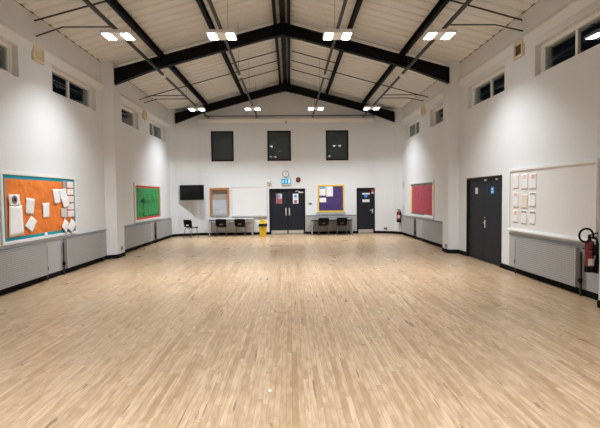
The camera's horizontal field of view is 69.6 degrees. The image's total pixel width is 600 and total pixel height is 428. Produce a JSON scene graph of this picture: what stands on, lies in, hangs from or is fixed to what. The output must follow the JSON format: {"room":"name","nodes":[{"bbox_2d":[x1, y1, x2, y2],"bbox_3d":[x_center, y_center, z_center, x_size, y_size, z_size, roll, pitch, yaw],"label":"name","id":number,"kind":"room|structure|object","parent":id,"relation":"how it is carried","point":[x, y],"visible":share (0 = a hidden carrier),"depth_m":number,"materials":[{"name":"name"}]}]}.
{"room":"community hall","nodes":[
{"label":"community hall","id":0,"kind":"room"},
{"bbox_2d":[0,0,199,254],"bbox_3d":[-4.688,-1.278,8.372,1.380,5.160,19.910,-1,2,-1],"label":"wall","id":1,"kind":"structure","parent":0,"point":[43,131],"depth_m":10.51,"materials":[{"name":"paint"}]},
{"bbox_2d":[0,40,12,74],"bbox_3d":[-5.152,-2.676,6.727,0.090,0.560,1.940,-1,2,-1],"label":"window","id":2,"kind":"structure","parent":1,"relation":"in","point":[6,64],"depth_m":7.59,"materials":[{"name":"clear glass"}]},
{"bbox_2d":[31,44,44,64],"bbox_3d":[-5.022,-3.057,8.276,0.050,0.290,0.360,-1,2,-1],"label":"air vent","id":3,"kind":"object","parent":1,"relation":"in","point":[37,56],"visible":1,"depth_m":8.27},
{"bbox_2d":[35,49,42,60],"bbox_3d":[-5.030,-3.057,8.276,0.034,0.210,0.280,-1,2,-1],"label":"grille","id":4,"kind":"object","parent":3,"relation":"attached to","point":[38,55],"depth_m":8.29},
{"bbox_2d":[0,171,76,245],"bbox_3d":[-5.001,-0.146,8.427,0.032,1.250,2.520,-1,2,-1],"label":"noticeboard","id":5,"kind":"object","parent":1,"relation":"attached to","point":[39,187],"visible":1,"depth_m":8.16,"materials":[{"name":"orange paper"}]},
{"bbox_2d":[8,194,20,205],"bbox_3d":[-4.948,-0.242,7.480,0.013,0.200,0.315,-1,2,-1],"label":"paper sheet","id":6,"kind":"object","parent":5,"relation":"attached to","point":[14,199],"visible":1,"depth_m":7.46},
{"bbox_2d":[12,196,16,203],"bbox_3d":[-4.943,-0.249,7.478,0.003,0.140,0.140,-1,2,-1],"label":"print","id":7,"kind":"object","parent":6,"relation":"attached to","point":[14,198],"depth_m":7.47},
{"bbox_2d":[9,205,23,236],"bbox_3d":[-4.952,0.118,7.530,0.004,0.545,0.415,-1,2,-1],"label":"paper sheet","id":8,"kind":"object","parent":5,"relation":"attached to","point":[16,227],"visible":1,"depth_m":7.53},
{"bbox_2d":[26,198,34,214],"bbox_3d":[-4.965,-0.139,7.942,0.004,0.325,0.290,-1,2,-1],"label":"paper sheet","id":9,"kind":"object","parent":5,"relation":"attached to","point":[30,202],"visible":1,"depth_m":7.94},
{"bbox_2d":[25,216,36,232],"bbox_3d":[-4.958,0.191,7.961,0.007,0.315,0.390,-1,2,-1],"label":"paper sheet","id":10,"kind":"object","parent":5,"relation":"attached to","point":[31,223],"visible":1,"depth_m":7.97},
{"bbox_2d":[43,203,48,217],"bbox_3d":[-4.976,-0.072,8.455,0.004,0.290,0.230,-1,2,-1],"label":"paper sheet","id":11,"kind":"object","parent":5,"relation":"attached to","point":[45,205],"visible":1,"depth_m":8.43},
{"bbox_2d":[53,189,60,203],"bbox_3d":[-4.988,-0.359,8.844,0.005,0.310,0.290,-1,2,-1],"label":"paper sheet","id":12,"kind":"object","parent":5,"relation":"attached to","point":[55,191],"visible":1,"depth_m":8.83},
{"bbox_2d":[58,188,67,198],"bbox_3d":[-4.989,-0.434,9.083,0.006,0.220,0.355,-1,2,-1],"label":"paper sheet","id":13,"kind":"object","parent":5,"relation":"attached to","point":[62,192],"visible":1,"depth_m":9.08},
{"bbox_2d":[61,208,66,217],"bbox_3d":[-4.991,-0.018,9.128,0.004,0.215,0.250,-1,2,-1],"label":"paper sheet","id":14,"kind":"object","parent":5,"relation":"attached to","point":[63,210],"visible":1,"depth_m":9.14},
{"bbox_2d":[61,197,69,207],"bbox_3d":[-4.986,-0.242,9.166,0.005,0.230,0.345,-1,2,-1],"label":"paper sheet","id":15,"kind":"object","parent":5,"relation":"attached to","point":[65,201],"visible":1,"depth_m":9.17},
{"bbox_2d":[62,219,68,232],"bbox_3d":[-4.982,0.254,9.167,0.006,0.320,0.305,-1,2,-1],"label":"paper sheet","id":16,"kind":"object","parent":5,"relation":"attached to","point":[65,225],"visible":1,"depth_m":9.17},
{"bbox_2d":[67,189,73,194],"bbox_3d":[-5.002,-0.476,9.399,0.005,0.135,0.280,-1,2,-1],"label":"printed card","id":17,"kind":"object","parent":5,"relation":"attached to","point":[69,191],"visible":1,"depth_m":9.40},
{"bbox_2d":[68,218,75,232],"bbox_3d":[-4.985,0.255,9.440,0.004,0.325,0.390,-1,2,-2],"label":"paper sheet","id":18,"kind":"object","parent":5,"relation":"attached to","point":[72,224],"visible":1,"depth_m":9.45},
{"bbox_2d":[0,229,106,273],"bbox_3d":[-4.990,0.850,8.553,0.035,0.690,5.410,-1,2,-1],"label":"wall panel","id":19,"kind":"object","parent":1,"relation":"attached to","point":[55,247],"depth_m":8.81,"materials":[{"name":"paint"}]},
{"bbox_2d":[52,68,91,108],"bbox_3d":[-5.223,-2.802,9.784,0.090,0.560,1.980,-1,2,-1],"label":"window","id":20,"kind":"structure","parent":1,"relation":"in","point":[64,86],"depth_m":9.84,"materials":[{"name":"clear glass"}]},
{"bbox_2d":[36,26,110,36],"bbox_3d":[-4.324,-3.496,8.264,1.464,0.199,0.028,-1,2,-1],"label":"conduit pipe","id":21,"kind":"object","parent":1,"relation":"attached to","point":[62,26],"visible":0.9,"depth_m":8.25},
{"bbox_2d":[0,20,169,127],"bbox_3d":[-5.020,-3.162,7.971,0.042,0.245,18.580,-1,2,-1],"label":"ledge","id":22,"kind":"object","parent":1,"relation":"attached to","point":[7,31],"visible":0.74,"depth_m":9.24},
{"bbox_2d":[16,1,166,108],"bbox_3d":[-5.052,-3.797,8.155,0.020,0.026,19.420,-1,2,-1],"label":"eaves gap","id":23,"kind":"object","parent":1,"relation":"attached to","point":[16,1],"visible":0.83,"depth_m":9.62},
{"bbox_2d":[0,233,199,295],"bbox_3d":[-4.489,1.245,8.485,1.059,0.105,19.235,-1,2,-1],"label":"baseboard","id":24,"kind":"structure","parent":1,"relation":"attached to","point":[67,270],"depth_m":9.72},
{"bbox_2d":[121,105,134,127],"bbox_3d":[-5.295,-2.929,12.850,0.090,0.560,1.920,-1,2,-1],"label":"window","id":25,"kind":"structure","parent":1,"relation":"in","point":[127,116],"depth_m":13.29,"materials":[{"name":"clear glass"}]},
{"bbox_2d":[142,109,146,119],"bbox_3d":[-5.164,-3.308,14.359,0.050,0.290,0.360,-1,2,-1],"label":"air vent","id":26,"kind":"object","parent":1,"relation":"in","point":[144,115],"visible":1,"depth_m":14.33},
{"bbox_2d":[134,183,160,222],"bbox_3d":[-5.121,-0.398,14.665,0.084,1.230,2.670,-1,2,-1],"label":"noticeboard","id":27,"kind":"object","parent":1,"relation":"attached to","point":[147,197],"visible":1,"depth_m":14.43,"materials":[{"name":"green paper"}]},
{"bbox_2d":[124,218,170,240],"bbox_3d":[-5.134,0.598,14.671,0.035,0.690,5.440,-1,2,-1],"label":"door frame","id":28,"kind":"structure","parent":1,"relation":"attached to","point":[154,221],"depth_m":15.02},
{"bbox_2d":[149,120,162,139],"bbox_3d":[-5.365,-3.052,15.847,0.090,0.560,1.920,-1,2,-1],"label":"window","id":29,"kind":"structure","parent":1,"relation":"in","point":[156,131],"depth_m":16.06,"materials":[{"name":"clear glass"}]},
{"bbox_2d":[139,95,182,99],"bbox_3d":[-4.455,-3.753,13.907,1.464,0.149,0.028,-1,2,-1],"label":"conduit pipe","id":30,"kind":"object","parent":1,"relation":"attached to","point":[151,95],"visible":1,"depth_m":13.89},
{"bbox_2d":[180,185,203,230],"bbox_3d":[-4.412,-0.238,17.781,0.985,1.899,0.405,-1,2,-1],"label":"television","id":31,"kind":"object","parent":1,"relation":"attached to","point":[187,192],"visible":1,"depth_m":17.58,"materials":[{"name":"black plastic"}]},
{"bbox_2d":[114,22,449,85],"bbox_3d":[-0.456,-4.265,11.492,8.906,1.610,0.150,-1,2,-1],"label":"roof beam","id":32,"kind":"structure","parent":1,"relation":"attached to","point":[122,74],"depth_m":11.45,"materials":[{"name":"metal"}]},
{"bbox_2d":[105,0,207,105],"bbox_3d":[-3.624,-4.097,8.281,0.080,0.175,19.210,-1,2,-1],"label":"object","id":33,"kind":"structure","parent":32,"relation":"on","point":[115,5],"depth_m":10.29,"materials":[{"name":"black paint"}]},
{"bbox_2d":[34,0,111,21],"bbox_3d":[-2.832,-4.301,8.226,4.464,1.236,0.034,-1,2,-1],"label":"rod","id":34,"kind":"object","parent":33,"relation":"attached to","point":[82,7],"visible":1,"depth_m":8.20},
{"bbox_2d":[196,0,243,94],"bbox_3d":[-2.124,-4.520,8.299,0.080,0.175,19.210,-1,2,-1],"label":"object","id":35,"kind":"structure","parent":32,"relation":"on","point":[203,9],"depth_m":11.33,"materials":[{"name":"black paint"}]},
{"bbox_2d":[271,0,280,84],"bbox_3d":[-0.584,-4.955,8.317,0.080,0.175,19.210,-1,2,-1],"label":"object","id":36,"kind":"structure","parent":32,"relation":"on","point":[272,1],"depth_m":12.70,"materials":[{"name":"black paint"}]},
{"bbox_2d":[146,60,276,96],"bbox_3d":[-2.980,-4.562,14.559,4.464,1.236,0.034,-1,2,-1],"label":"rod","id":37,"kind":"object","parent":36,"relation":"attached to","point":[276,60],"visible":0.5,"depth_m":14.55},
{"bbox_2d":[231,51,275,63],"bbox_3d":[-1.455,-4.947,13.628,1.449,0.422,0.034,-1,2,-1],"label":"rod","id":38,"kind":"object","parent":36,"relation":"attached to","point":[273,51],"visible":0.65,"depth_m":13.62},
{"bbox_2d":[287,0,289,83],"bbox_3d":[-0.227,-4.976,8.324,0.080,0.175,19.210,-1,2,-1],"label":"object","id":39,"kind":"structure","parent":32,"relation":"on","point":[288,1],"depth_m":12.75,"materials":[{"name":"black paint"}]},
{"bbox_2d":[325,0,362,93],"bbox_3d":[1.312,-4.580,8.377,0.080,0.175,19.210,-1,2,-1],"label":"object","id":40,"kind":"structure","parent":32,"relation":"on","point":[358,3],"depth_m":10.95,"materials":[{"name":"black paint"}]},
{"bbox_2d":[292,51,336,63],"bbox_3d":[0.464,-4.969,13.672,1.449,0.422,0.034,-1,2,-1],"label":"rod","id":41,"kind":"object","parent":40,"relation":"attached to","point":[292,51],"visible":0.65,"depth_m":13.66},
{"bbox_2d":[292,60,420,95],"bbox_3d":[1.954,-4.619,14.672,4.464,1.236,0.034,-1,2,-1],"label":"rod","id":42,"kind":"object","parent":40,"relation":"attached to","point":[292,60],"visible":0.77,"depth_m":14.66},
{"bbox_2d":[450,0,522,20],"bbox_3d":[2.102,-4.358,8.339,4.464,1.236,0.034,-1,2,-1],"label":"rod","id":43,"kind":"object","parent":40,"relation":"attached to","point":[450,0],"visible":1,"depth_m":8.38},
{"bbox_2d":[362,0,449,103],"bbox_3d":[2.835,-4.188,8.428,0.080,0.175,19.210,-1,2,-1],"label":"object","id":44,"kind":"structure","parent":32,"relation":"on","point":[441,4],"depth_m":10.44,"materials":[{"name":"black paint"}]},
{"bbox_2d":[175,83,394,123],"bbox_3d":[-0.598,-4.515,17.555,8.906,1.610,0.150,-1,2,-1],"label":"roof beam","id":45,"kind":"structure","parent":1,"relation":"attached to","point":[389,115],"depth_m":17.51,"materials":[{"name":"metal"}]},
{"bbox_2d":[15,0,538,109],"bbox_3d":[-0.369,-4.478,8.392,9.893,1.376,20.130,-1,2,-1],"label":"ceiling","id":46,"kind":"structure","parent":0,"point":[172,25],"depth_m":10.97,"materials":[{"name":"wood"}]},
{"bbox_2d":[82,0,208,117],"bbox_3d":[-3.586,-3.853,8.292,0.560,0.732,19.210,-1,2,-1],"label":"lighting trunking","id":47,"kind":"object","parent":46,"relation":"hanging from","point":[87,2],"depth_m":8.56,"materials":[{"name":"white plastic"}]},
{"bbox_2d":[206,0,260,117],"bbox_3d":[-1.554,-4.152,8.327,0.560,1.283,19.210,-1,2,-1],"label":"lighting trunking","id":48,"kind":"object","parent":46,"relation":"hanging from","point":[210,3],"depth_m":8.60,"materials":[{"name":"white plastic"}]},
{"bbox_2d":[279,0,286,82],"bbox_3d":[-0.389,-5.027,8.318,0.140,0.130,19.210,-1,2,-1],"label":"roof beam","id":49,"kind":"structure","parent":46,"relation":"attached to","point":[281,2],"depth_m":13.05,"materials":[{"name":"metal"}]},
{"bbox_2d":[308,0,352,117],"bbox_3d":[0.745,-4.182,8.380,0.560,1.290,19.210,-1,2,-1],"label":"lighting trunking","id":50,"kind":"object","parent":46,"relation":"hanging from","point":[344,1],"depth_m":8.68,"materials":[{"name":"white plastic"}]},
{"bbox_2d":[362,0,472,116],"bbox_3d":[2.797,-3.921,8.438,0.560,0.721,19.210,-1,2,-1],"label":"lighting trunking","id":51,"kind":"object","parent":46,"relation":"hanging from","point":[467,2],"depth_m":8.72,"materials":[{"name":"white plastic"}]},
{"bbox_2d":[184,82,387,232],"bbox_3d":[-0.570,-2.339,18.216,9.390,6.378,0.350,-1,2,-1],"label":"wall","id":52,"kind":"structure","parent":0,"point":[250,167],"depth_m":18.04,"materials":[{"name":"paint"}]},
{"bbox_2d":[209,188,229,215],"bbox_3d":[-3.365,-0.500,18.131,0.815,1.190,0.240,-1,2,-1],"label":"hatch","id":53,"kind":"object","parent":52,"relation":"attached to","point":[221,195],"visible":1,"depth_m":18.12,"materials":[{"name":"orange wood"}]},
{"bbox_2d":[212,200,226,213],"bbox_3d":[-3.363,-0.294,18.135,0.625,0.598,0.020,-1,2,-1],"label":"shutter","id":54,"kind":"object","parent":52,"relation":"attached to","point":[219,206],"depth_m":18.12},
{"bbox_2d":[211,131,233,161],"bbox_3d":[-3.237,-2.824,18.013,0.940,1.260,0.070,-1,2,-1],"label":"window","id":55,"kind":"structure","parent":52,"relation":"in","point":[222,142],"depth_m":18.01,"materials":[{"name":"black glass"}]},
{"bbox_2d":[231,187,267,216],"bbox_3d":[-2.115,-0.505,18.045,1.490,1.250,0.070,-1,2,-1],"label":"whiteboard","id":56,"kind":"object","parent":52,"relation":"attached to","point":[246,201],"visible":1,"depth_m":18.06,"materials":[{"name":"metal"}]},
{"bbox_2d":[200,231,356,234],"bbox_3d":[-0.897,0.806,18.163,6.616,0.105,0.032,-1,2,-1],"label":"baseboard","id":57,"kind":"structure","parent":52,"relation":"attached to","point":[314,232],"depth_m":18.13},
{"bbox_2d":[267,131,290,160],"bbox_3d":[-0.872,-2.851,18.067,0.990,1.260,0.070,-1,2,-1],"label":"window","id":58,"kind":"structure","parent":52,"relation":"in","point":[278,142],"depth_m":18.07,"materials":[{"name":"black glass"}]},
{"bbox_2d":[197,116,373,122],"bbox_3d":[-0.572,-3.923,17.954,7.350,0.245,0.042,-1,2,-1],"label":"ledge","id":59,"kind":"object","parent":52,"relation":"attached to","point":[347,118],"visible":1,"depth_m":17.95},
{"bbox_2d":[281,179,290,184],"bbox_3d":[-0.575,-1.343,18.054,0.400,0.270,0.055,-1,2,-1],"label":"exit sign","id":60,"kind":"object","parent":52,"relation":"attached to","point":[283,181],"visible":1,"depth_m":18.03,"materials":[{"name":"teal"}]},
{"bbox_2d":[269,188,305,234],"bbox_3d":[-0.533,-0.107,18.168,1.510,1.920,0.171,-1,2,-1],"label":"door","id":61,"kind":"structure","parent":52,"relation":"in","point":[285,217],"depth_m":18.16,"materials":[{"name":"grey paint"}]},
{"bbox_2d":[276,194,281,203],"bbox_3d":[-0.881,-0.647,18.130,0.245,0.410,0.007,-1,2,-1],"label":"poster","id":62,"kind":"object","parent":61,"relation":"attached to","point":[278,196],"visible":1,"depth_m":18.13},
{"bbox_2d":[293,194,297,203],"bbox_3d":[-0.183,-0.647,18.146,0.230,0.415,0.007,-1,2,-1],"label":"poster","id":63,"kind":"object","parent":61,"relation":"attached to","point":[295,196],"visible":1,"depth_m":18.14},
{"bbox_2d":[204,115,374,116],"bbox_3d":[-0.408,-4.082,17.923,7.100,0.036,0.036,-1,2,-1],"label":"conduit pipe","id":64,"kind":"object","parent":52,"relation":"attached to","point":[266,115],"visible":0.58,"depth_m":17.92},
{"bbox_2d":[316,185,345,213],"bbox_3d":[1.298,-0.608,18.141,1.240,1.235,0.030,-1,2,-1],"label":"noticeboard","id":65,"kind":"object","parent":52,"relation":"attached to","point":[335,204],"visible":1,"depth_m":18.14,"materials":[{"name":"fabric"}]},
{"bbox_2d":[319,187,325,195],"bbox_3d":[0.944,-0.948,18.106,0.270,0.375,0.004,-1,2,-1],"label":"paper sheet","id":66,"kind":"object","parent":65,"relation":"attached to","point":[322,190],"visible":1,"depth_m":18.11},
{"bbox_2d":[326,187,332,196],"bbox_3d":[1.242,-0.936,18.113,0.285,0.425,0.005,-1,2,-1],"label":"paper sheet","id":67,"kind":"object","parent":65,"relation":"attached to","point":[329,190],"visible":1,"depth_m":18.11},
{"bbox_2d":[306,215,355,231],"bbox_3d":[1.313,0.384,18.179,2.130,0.690,0.035,-1,2,-1],"label":"wall panel","id":68,"kind":"object","parent":52,"relation":"attached to","point":[308,217],"depth_m":18.16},
{"bbox_2d":[326,130,348,160],"bbox_3d":[1.557,-2.880,18.123,0.950,1.260,0.070,-1,2,-1],"label":"window","id":69,"kind":"structure","parent":52,"relation":"in","point":[336,140],"depth_m":18.12,"materials":[{"name":"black glass"}]},
{"bbox_2d":[357,188,374,232],"bbox_3d":[2.776,-0.145,18.252,0.770,1.920,0.155,-1,2,-1],"label":"door","id":70,"kind":"structure","parent":52,"relation":"in","point":[365,210],"depth_m":18.24,"materials":[{"name":"grey paint"}]},
{"bbox_2d":[0,233,599,427],"bbox_3d":[-0.306,1.324,8.582,10.090,0.150,19.910,-1,2,-1],"label":"floor","id":71,"kind":"structure","parent":0,"point":[357,330],"depth_m":4.74,"materials":[{"name":"brown wood"}]},
{"bbox_2d":[0,243,48,289],"bbox_3d":[-4.912,0.982,7.190,0.086,0.747,2.536,-1,2,-1],"label":"radiator","id":72,"kind":"object","parent":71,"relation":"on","point":[19,265],"visible":1,"depth_m":7.62,"materials":[{"name":"metal"}]},
{"bbox_2d":[0,243,46,252],"bbox_3d":[-4.910,0.616,7.134,0.076,0.012,2.454,-1,2,-1],"label":"grille","id":73,"kind":"object","parent":72,"relation":"attached to","point":[41,244],"depth_m":7.66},
{"bbox_2d":[62,232,104,274],"bbox_3d":[-4.978,0.865,10.015,0.086,0.747,1.978,-1,2,-1],"label":"radiator","id":74,"kind":"object","parent":71,"relation":"on","point":[77,250],"visible":1,"depth_m":9.79,"materials":[{"name":"metal"}]},
{"bbox_2d":[63,232,102,239],"bbox_3d":[-4.977,0.498,10.005,0.076,0.012,1.804,-1,2,-1],"label":"grille","id":75,"kind":"object","parent":74,"relation":"attached to","point":[99,233],"depth_m":9.94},
{"bbox_2d":[124,223,150,249],"bbox_3d":[-5.057,0.727,13.368,0.086,0.747,2.666,-1,2,-1],"label":"radiator","id":76,"kind":"object","parent":71,"relation":"on","point":[136,235],"visible":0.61,"depth_m":13.32,"materials":[{"name":"metal"}]},
{"bbox_2d":[155,219,171,242],"bbox_3d":[-5.123,0.610,16.224,0.086,0.747,2.108,-1,2,-1],"label":"radiator","id":77,"kind":"object","parent":71,"relation":"on","point":[163,228],"visible":1,"depth_m":16.06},
{"bbox_2d":[183,220,198,237],"bbox_3d":[-4.371,0.576,17.239,0.440,0.714,0.478,1,3,29],"label":"chair","id":78,"kind":"object","parent":71,"relation":"on","point":[186,222],"visible":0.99,"depth_m":17.07,"materials":[{"name":"black plastic"}]},
{"bbox_2d":[215,219,226,236],"bbox_3d":[-3.197,0.551,17.546,0.440,0.714,0.478,-1,2,-5],"label":"chair","id":79,"kind":"object","parent":71,"relation":"on","point":[218,221],"visible":1,"depth_m":17.36,"materials":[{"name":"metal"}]},
{"bbox_2d":[208,218,253,236],"bbox_3d":[-2.816,0.543,17.736,1.830,0.705,0.600,-1,2,-1],"label":"folding table","id":80,"kind":"object","parent":71,"relation":"on","point":[214,219],"visible":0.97,"depth_m":17.53,"materials":[{"name":"grey laminate"}]},
{"bbox_2d":[234,219,246,236],"bbox_3d":[-2.428,0.541,17.583,0.441,0.714,0.478,-1,2,2],"label":"chair","id":81,"kind":"object","parent":71,"relation":"on","point":[236,221],"visible":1,"depth_m":17.40,"materials":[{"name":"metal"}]},
{"bbox_2d":[258,219,266,236],"bbox_3d":[-1.465,0.565,17.057,0.352,0.690,0.347,-1,2,-1],"label":"litter bin","id":82,"kind":"object","parent":71,"relation":"on","point":[262,225],"visible":1,"depth_m":16.92,"materials":[{"name":"yellow plastic"}]},
{"bbox_2d":[318,218,328,234],"bbox_3d":[0.952,0.504,17.621,0.440,0.714,0.478,-1,2,-3],"label":"chair","id":83,"kind":"object","parent":71,"relation":"on","point":[320,220],"visible":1,"depth_m":17.43,"materials":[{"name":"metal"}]},
{"bbox_2d":[310,217,352,234],"bbox_3d":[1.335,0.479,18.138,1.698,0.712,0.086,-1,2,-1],"label":"table","id":84,"kind":"object","parent":71,"relation":"on","point":[332,226],"visible":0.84,"depth_m":18.10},
{"bbox_2d":[336,218,346,234],"bbox_3d":[1.703,0.496,17.608,0.440,0.714,0.478,-1,2,1],"label":"chair","id":85,"kind":"object","parent":71,"relation":"on","point":[339,220],"visible":1,"depth_m":17.42,"materials":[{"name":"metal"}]},
{"bbox_2d":[401,216,415,238],"bbox_3d":[4.137,0.502,16.440,0.086,0.747,1.776,-1,2,-1],"label":"radiator","id":86,"kind":"object","parent":71,"relation":"on","point":[408,225],"visible":1,"depth_m":16.30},
{"bbox_2d":[422,220,442,244],"bbox_3d":[4.207,0.624,13.480,0.086,0.747,2.406,-1,2,-1],"label":"radiator","id":87,"kind":"object","parent":71,"relation":"on","point":[432,231],"visible":0.63,"depth_m":13.48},
{"bbox_2d":[514,237,582,295],"bbox_3d":[4.343,0.864,7.676,0.086,0.747,1.988,-1,2,-1],"label":"radiator","id":88,"kind":"object","parent":71,"relation":"on","point":[561,263],"visible":1,"depth_m":7.42,"materials":[{"name":"metal"}]},
{"bbox_2d":[516,237,578,247],"bbox_3d":[4.334,0.496,7.660,0.076,0.012,1.804,-1,2,-1],"label":"grille","id":89,"kind":"object","parent":88,"relation":"attached to","point":[517,238],"depth_m":7.59,"materials":[{"name":"metal"}]},
{"bbox_2d":[374,0,599,299],"bbox_3d":[4.029,-1.379,8.572,1.360,5.160,19.910,-1,2,-1],"label":"wall","id":90,"kind":"structure","parent":0,"point":[552,116],"depth_m":9.46,"materials":[{"name":"paint"}]},
{"bbox_2d":[397,209,400,221],"bbox_3d":[4.019,0.070,17.558,0.178,0.521,0.217,-1,2,-1],"label":"fire extinguisher","id":91,"kind":"object","parent":90,"relation":"attached to","point":[398,211],"visible":1,"depth_m":17.48,"materials":[{"name":"red metal"}]},
{"bbox_2d":[385,94,426,96],"bbox_3d":[3.474,-3.867,14.138,1.464,0.109,0.028,-1,2,-1],"label":"conduit pipe","id":92,"kind":"object","parent":90,"relation":"attached to","point":[385,94],"visible":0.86,"depth_m":14.12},
{"bbox_2d":[408,119,418,137],"bbox_3d":[4.312,-3.163,16.059,0.090,0.560,1.820,-1,2,-1],"label":"window","id":93,"kind":"structure","parent":90,"relation":"in","point":[413,128],"depth_m":16.32,"materials":[{"name":"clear glass"}]},
{"bbox_2d":[410,180,433,218],"bbox_3d":[4.205,-0.512,14.974,0.035,1.245,2.640,-1,2,-1],"label":"noticeboard","id":94,"kind":"object","parent":90,"relation":"attached to","point":[421,192],"visible":1,"depth_m":14.79,"materials":[{"name":"fabric"}]},
{"bbox_2d":[402,215,442,237],"bbox_3d":[4.219,0.490,14.865,0.035,0.690,5.300,-1,2,-1],"label":"wall panel","id":95,"kind":"object","parent":90,"relation":"attached to","point":[419,221],"depth_m":15.18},
{"bbox_2d":[421,105,425,116],"bbox_3d":[4.171,-3.497,14.595,0.050,0.330,0.350,-1,2,-1],"label":"air vent","id":96,"kind":"object","parent":90,"relation":"in","point":[423,110],"visible":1,"depth_m":14.56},
{"bbox_2d":[433,105,442,125],"bbox_3d":[4.382,-3.039,13.047,0.090,0.560,1.870,-1,2,-1],"label":"window","id":97,"kind":"structure","parent":90,"relation":"in","point":[438,112],"depth_m":13.64,"materials":[{"name":"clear glass"}]},
{"bbox_2d":[402,1,537,107],"bbox_3d":[4.335,-3.905,8.370,0.020,0.026,19.420,-1,2,-1],"label":"eaves gap","id":98,"kind":"object","parent":90,"relation":"attached to","point":[537,1],"visible":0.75,"depth_m":9.80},
{"bbox_2d":[466,175,501,267],"bbox_3d":[4.378,0.125,10.239,0.160,2.010,1.840,-1,2,-1],"label":"door","id":99,"kind":"structure","parent":90,"relation":"in","point":[484,208],"depth_m":10.18,"materials":[{"name":"grey paint"}]},
{"bbox_2d":[449,24,522,31],"bbox_3d":[3.609,-3.609,8.365,1.463,0.150,0.028,-1,2,-1],"label":"conduit pipe","id":100,"kind":"object","parent":90,"relation":"attached to","point":[450,24],"visible":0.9,"depth_m":8.35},
{"bbox_2d":[374,231,599,307],"bbox_3d":[3.882,1.148,8.677,1.040,0.105,19.235,-1,2,-1],"label":"baseboard","id":101,"kind":"structure","parent":90,"relation":"attached to","point":[592,295],"depth_m":8.20,"materials":[{"name":"plastic"}]},
{"bbox_2d":[472,68,504,106],"bbox_3d":[4.452,-2.917,10.075,0.090,0.560,1.880,-1,2,-1],"label":"window","id":102,"kind":"structure","parent":90,"relation":"in","point":[493,85],"depth_m":10.16,"materials":[{"name":"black glass"}]},
{"bbox_2d":[401,0,594,123],"bbox_3d":[4.325,-3.369,8.142,0.042,0.245,18.500,-1,2,-1],"label":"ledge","id":103,"kind":"object","parent":90,"relation":"attached to","point":[573,6],"visible":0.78,"depth_m":8.49,"materials":[{"name":"paint"}]},
{"bbox_2d":[513,38,524,59],"bbox_3d":[4.314,-3.246,8.502,0.050,0.330,0.330,-1,2,-1],"label":"air vent","id":104,"kind":"object","parent":90,"relation":"in","point":[518,51],"visible":1,"depth_m":8.49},
{"bbox_2d":[515,44,520,56],"bbox_3d":[4.322,-3.246,8.502,0.034,0.250,0.250,-1,2,-1],"label":"grille","id":105,"kind":"object","parent":104,"relation":"attached to","point":[517,48],"depth_m":8.52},
{"bbox_2d":[506,158,598,242],"bbox_3d":[4.358,-0.244,7.670,0.070,1.260,2.580,-1,2,-1],"label":"whiteboard","id":106,"kind":"object","parent":90,"relation":"attached to","point":[567,193],"visible":0.87,"depth_m":7.25,"materials":[{"name":"plastic"}]},
{"bbox_2d":[513,210,517,222],"bbox_3d":[4.349,0.044,8.708,0.006,0.258,0.190,-1,2,-1],"label":"paper sheet","id":107,"kind":"object","parent":106,"relation":"attached to","point":[515,212],"visible":1,"depth_m":8.70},
{"bbox_2d":[513,174,518,188],"bbox_3d":[4.342,-0.656,8.674,0.005,0.302,0.200,-1,2,-1],"label":"paper sheet","id":108,"kind":"object","parent":106,"relation":"attached to","point":[515,176],"visible":1,"depth_m":8.67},
{"bbox_2d":[513,192,518,207],"bbox_3d":[4.346,-0.288,8.687,0.006,0.325,0.195,-1,2,-1],"label":"paper sheet","id":109,"kind":"object","parent":106,"relation":"attached to","point":[515,194],"visible":1,"depth_m":8.70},
{"bbox_2d":[521,210,526,223],"bbox_3d":[4.356,0.058,8.399,0.007,0.276,0.210,-1,2,-1],"label":"paper sheet","id":110,"kind":"object","parent":106,"relation":"attached to","point":[523,212],"visible":1,"depth_m":8.40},
{"bbox_2d":[521,173,527,189],"bbox_3d":[4.350,-0.630,8.360,0.005,0.315,0.230,-1,2,-1],"label":"paper sheet","id":111,"kind":"object","parent":106,"relation":"attached to","point":[524,177],"visible":1,"depth_m":8.36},
{"bbox_2d":[521,194,527,208],"bbox_3d":[4.353,-0.248,8.366,0.007,0.290,0.210,-1,2,-1],"label":"paper sheet","id":112,"kind":"object","parent":106,"relation":"attached to","point":[524,196],"visible":1,"depth_m":8.36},
{"bbox_2d":[529,210,534,224],"bbox_3d":[4.362,0.066,8.104,0.008,0.265,0.200,-1,2,-1],"label":"paper sheet","id":113,"kind":"object","parent":106,"relation":"attached to","point":[531,213],"visible":1,"depth_m":8.10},
{"bbox_2d":[529,192,535,206],"bbox_3d":[4.359,-0.274,8.090,0.008,0.285,0.220,-1,2,-1],"label":"paper sheet","id":114,"kind":"object","parent":106,"relation":"attached to","point":[532,195],"visible":1,"depth_m":8.09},
{"bbox_2d":[530,173,535,188],"bbox_3d":[4.357,-0.614,8.063,0.004,0.307,0.215,-1,2,-1],"label":"paper sheet","id":115,"kind":"object","parent":106,"relation":"attached to","point":[532,175],"visible":1,"depth_m":8.05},
{"bbox_2d":[509,233,599,293],"bbox_3d":[4.387,0.787,7.668,0.035,0.690,2.610,-1,2,-1],"label":"wall panel","id":116,"kind":"object","parent":90,"relation":"attached to","point":[590,282],"depth_m":6.77,"materials":[{"name":"paint"}]},
{"bbox_2d":[540,11,599,73],"bbox_3d":[4.524,-2.791,7.009,0.090,0.560,1.980,-1,2,-1],"label":"window","id":117,"kind":"structure","parent":90,"relation":"in","point":[584,36],"depth_m":7.17,"materials":[{"name":"clear glass"}]},
{"bbox_2d":[578,228,598,273],"bbox_3d":[4.219,0.530,6.317,0.319,0.668,0.210,-1,2,-1],"label":"fire extinguisher","id":118,"kind":"object","parent":90,"relation":"attached to","point":[591,250],"visible":0.98,"depth_m":6.29,"materials":[{"name":"red metal"}]},
{"bbox_2d":[584,266,593,272],"bbox_3d":[4.260,0.812,6.355,0.132,0.090,0.131,-1,2,-1],"label":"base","id":119,"kind":"object","parent":118,"relation":"on","point":[590,269],"depth_m":6.30,"materials":[{"name":"black plastic"}]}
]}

